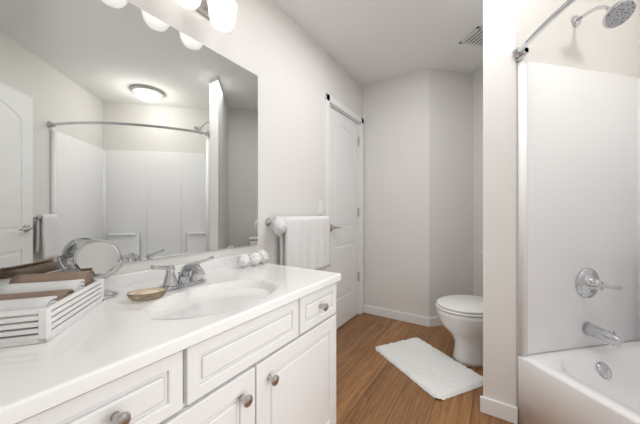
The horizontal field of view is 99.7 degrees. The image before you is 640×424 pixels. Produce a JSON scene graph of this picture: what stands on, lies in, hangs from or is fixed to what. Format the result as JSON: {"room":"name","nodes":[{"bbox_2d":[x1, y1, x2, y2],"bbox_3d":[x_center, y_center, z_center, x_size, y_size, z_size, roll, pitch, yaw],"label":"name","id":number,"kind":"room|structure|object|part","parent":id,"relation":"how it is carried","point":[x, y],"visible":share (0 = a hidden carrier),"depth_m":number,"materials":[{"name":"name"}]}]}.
{"room":"bathroom","nodes":[
{"label":"bathroom","id":0,"kind":"room"},
{"bbox_2d":[0,0,362,284],"bbox_3d":[-0.395,-0.138,1.687,0.100,2.440,3.200,0,0,33],"label":"wall","id":1,"kind":"structure","parent":0,"point":[288,61],"depth_m":1.78,"materials":[{"name":"white paint"}]},
{"bbox_2d":[0,0,257,278],"bbox_3d":[-0.756,-0.310,1.028,0.006,1.006,1.402,0,0,33],"label":"mirror","id":2,"kind":"object","parent":1,"relation":"attached to","point":[129,130],"visible":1,"depth_m":1.01,"materials":[{"name":"clear glass"}]},
{"bbox_2d":[175,0,237,33],"bbox_3d":[-0.576,-0.941,1.131,0.197,0.185,0.610,0,0,33],"label":"sconce","id":3,"kind":"object","parent":1,"relation":"attached to","point":[221,15],"visible":1,"depth_m":1.22,"materials":[{"name":"white glass"}]},
{"bbox_2d":[265,216,329,269],"bbox_3d":[-0.106,0.228,1.920,0.128,0.408,0.684,0,0,33],"label":"towel rail","id":4,"kind":"object","parent":1,"relation":"attached to","point":[304,241],"visible":0.98,"depth_m":1.85,"materials":[{"name":"white fabric"}]},
{"bbox_2d":[318,200,322,214],"bbox_3d":[0.006,-0.035,2.202,0.008,0.115,0.070,0,0,33],"label":"switch plate","id":5,"kind":"object","parent":1,"relation":"attached to","point":[320,207],"visible":1,"depth_m":2.19,"materials":[{"name":"white plastic"}]},
{"bbox_2d":[330,107,357,328],"bbox_3d":[0.217,0.072,2.607,0.035,2.004,0.626,0,0,33],"label":"door","id":6,"kind":"structure","parent":1,"relation":"in","point":[344,190],"depth_m":2.61,"materials":[{"name":"white paint"}]},
{"bbox_2d":[330,224,341,230],"bbox_3d":[0.140,0.137,2.409,0.049,0.062,0.146,0,0,33],"label":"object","id":7,"kind":"structure","parent":6,"relation":"attached to","point":[332,227],"depth_m":2.37,"materials":[{"name":"silver metal"}]},
{"bbox_2d":[325,93,363,313],"bbox_3d":[0.210,0.042,2.612,0.126,2.080,0.760,0,0,33],"label":"door frame","id":8,"kind":"structure","parent":1,"relation":"attached to","point":[329,99],"depth_m":2.85,"materials":[{"name":"white paint"}]},
{"bbox_2d":[272,0,482,85],"bbox_3d":[1.083,-1.383,1.025,3.700,0.050,4.100,0,0,33],"label":"ceiling","id":9,"kind":"structure","parent":0,"point":[365,42],"depth_m":2.04,"materials":[{"name":"white paint"}]},
{"bbox_2d":[459,27,482,46],"bbox_3d":[1.309,-1.353,2.107,0.360,0.009,0.200,0,0,-12],"label":"ceiling vent","id":10,"kind":"object","parent":9,"relation":"in","point":[470,35],"visible":0.42,"depth_m":2.11,"materials":[{"name":"silver metal"}]},
{"bbox_2d":[363,68,428,317],"bbox_3d":[0.733,-0.138,2.803,0.775,2.440,0.100,0,0,33],"label":"wall","id":11,"kind":"structure","parent":0,"point":[396,189],"depth_m":2.71,"materials":[{"name":"white paint"}]},
{"bbox_2d":[364,305,428,326],"bbox_3d":[0.745,1.040,2.727,0.679,0.085,0.014,0,0,33],"label":"baseboard","id":12,"kind":"structure","parent":11,"relation":"attached to","point":[404,317],"depth_m":2.70,"materials":[{"name":"white paint"}]},
{"bbox_2d":[336,313,513,423],"bbox_3d":[1.083,1.107,1.025,3.700,0.050,4.100,0,0,33],"label":"floor","id":13,"kind":"structure","parent":0,"point":[373,386],"depth_m":1.67,"materials":[{"name":"brown wood"}]},
{"bbox_2d":[0,253,340,423],"bbox_3d":[-0.521,0.632,0.819,0.628,0.898,1.376,0,0,33],"label":"bathroom vanity","id":14,"kind":"object","parent":13,"relation":"on","point":[221,340],"visible":0.92,"depth_m":0.73,"materials":[{"name":"white paint"}]},
{"bbox_2d":[0,270,103,347],"bbox_3d":[-0.730,0.227,0.685,0.200,0.108,0.285,0,0,-19],"label":"tray","id":15,"kind":"object","parent":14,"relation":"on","point":[40,308],"visible":1,"depth_m":0.65,"materials":[{"name":"white paint"}]},
{"bbox_2d":[67,239,125,298],"bbox_3d":[-0.741,0.186,0.901,0.116,0.190,0.145,0,0,33],"label":"makeup mirror","id":16,"kind":"object","parent":14,"relation":"on","point":[98,257],"visible":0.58,"depth_m":0.90,"materials":[{"name":"silver metal"}]},
{"bbox_3d":[-0.741,0.153,0.901,0.048,0.105,0.103,0,0,33],"label":"glass","id":17,"kind":"part","parent":16,"relation":"part of","materials":[{"name":"white"}]},
{"bbox_2d":[126,287,167,300],"bbox_3d":[-0.561,0.269,0.880,0.114,0.023,0.080,0,0,-29],"label":"soap dish","id":18,"kind":"object","parent":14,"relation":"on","point":[145,294],"visible":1,"depth_m":0.87,"materials":[{"name":"beige wood"}]},
{"bbox_2d":[150,255,213,290],"bbox_3d":[-0.483,0.233,1.011,0.158,0.100,0.245,0,0,33],"label":"faucet","id":19,"kind":"object","parent":14,"relation":"on","point":[185,280],"depth_m":1.01,"materials":[{"name":"silver metal"}]},
{"bbox_2d":[236,249,268,266],"bbox_3d":[-0.350,0.240,1.420,0.085,0.083,0.195,0,0,33],"label":"coral","id":20,"kind":"object","parent":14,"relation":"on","point":[260,256],"visible":1,"depth_m":1.39,"materials":[{"name":"white"}]},
{"bbox_2d":[375,337,482,399],"bbox_3d":[0.751,1.064,1.919,0.441,0.029,0.655,0,0,-22],"label":"bath mat","id":21,"kind":"object","parent":13,"relation":"on","point":[431,370],"visible":1,"depth_m":1.82,"materials":[{"name":"white fabric"}]},
{"bbox_2d":[436,250,482,367],"bbox_3d":[1.198,0.696,1.996,0.700,0.771,0.378,0,0,-12],"label":"toilet","id":22,"kind":"object","parent":13,"relation":"on","point":[460,317],"visible":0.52,"depth_m":1.88,"materials":[{"name":"white ceramic"}]},
{"bbox_3d":[1.083,0.680,1.972,0.465,0.038,0.378,0,0,-12],"label":"seat","id":23,"kind":"part","parent":22,"relation":"part of","materials":[{"name":"white plastic"}]},
{"bbox_2d":[518,0,639,423],"bbox_3d":[1.569,0.006,0.797,0.848,2.148,1.386,0,0,-12],"label":"tub","id":24,"kind":"object","parent":13,"relation":"on","point":[579,246],"visible":1,"depth_m":1.42,"materials":[{"name":"white plastic"}]},
{"bbox_2d":[518,339,639,423],"bbox_3d":[1.569,0.905,0.797,0.848,0.350,1.386,0,0,-12],"label":"bathtub","id":25,"kind":"object","parent":24,"relation":"in","point":[593,383],"depth_m":1.31,"materials":[{"name":"white ceramic"}]},
{"bbox_2d":[429,68,472,317],"bbox_3d":[1.307,-0.138,2.660,0.588,2.440,0.100,0,0,-12],"label":"wall","id":26,"kind":"structure","parent":0,"point":[450,182],"depth_m":2.60,"materials":[{"name":"white paint"}]},
{"bbox_2d":[429,317,442,326],"bbox_3d":[1.268,1.040,2.594,0.492,0.085,0.014,0,0,-12],"label":"baseboard","id":27,"kind":"structure","parent":26,"relation":"attached to","point":[434,321],"depth_m":2.55,"materials":[{"name":"white paint"}]},
{"bbox_2d":[473,68,482,296],"bbox_3d":[1.655,-0.138,2.197,0.100,2.440,1.152,0,0,-12],"label":"wall","id":28,"kind":"structure","parent":0,"point":[477,181],"depth_m":2.59,"materials":[{"name":"white paint"}]},
{"bbox_2d":[483,0,637,407],"bbox_3d":[1.412,-0.138,1.525,1.057,2.440,0.100,0,0,-12],"label":"wall","id":29,"kind":"structure","parent":0,"point":[590,42],"depth_m":1.43,"materials":[{"name":"white paint"}]},
{"bbox_2d":[480,395,517,423],"bbox_3d":[0.938,1.040,1.421,0.165,0.085,0.014,0,0,33],"label":"baseboard","id":30,"kind":"structure","parent":29,"relation":"attached to","point":[500,410],"depth_m":1.41,"materials":[{"name":"white paint"}]},
{"bbox_2d":[512,0,575,61],"bbox_3d":[1.085,-0.806,0.694,0.229,0.074,1.387,0,0,-12],"label":"shower rod","id":31,"kind":"object","parent":29,"relation":"attached to","point":[520,53],"visible":0.98,"depth_m":1.21,"materials":[{"name":"silver metal"}]},
{"bbox_2d":[638,0,639,77],"bbox_3d":[2.045,-0.138,0.847,0.100,2.440,1.490,0,0,-12],"label":"wall","id":32,"kind":"structure","parent":0,"point":[639,38],"depth_m":1.56,"materials":[{"name":"white paint"}]}
]}

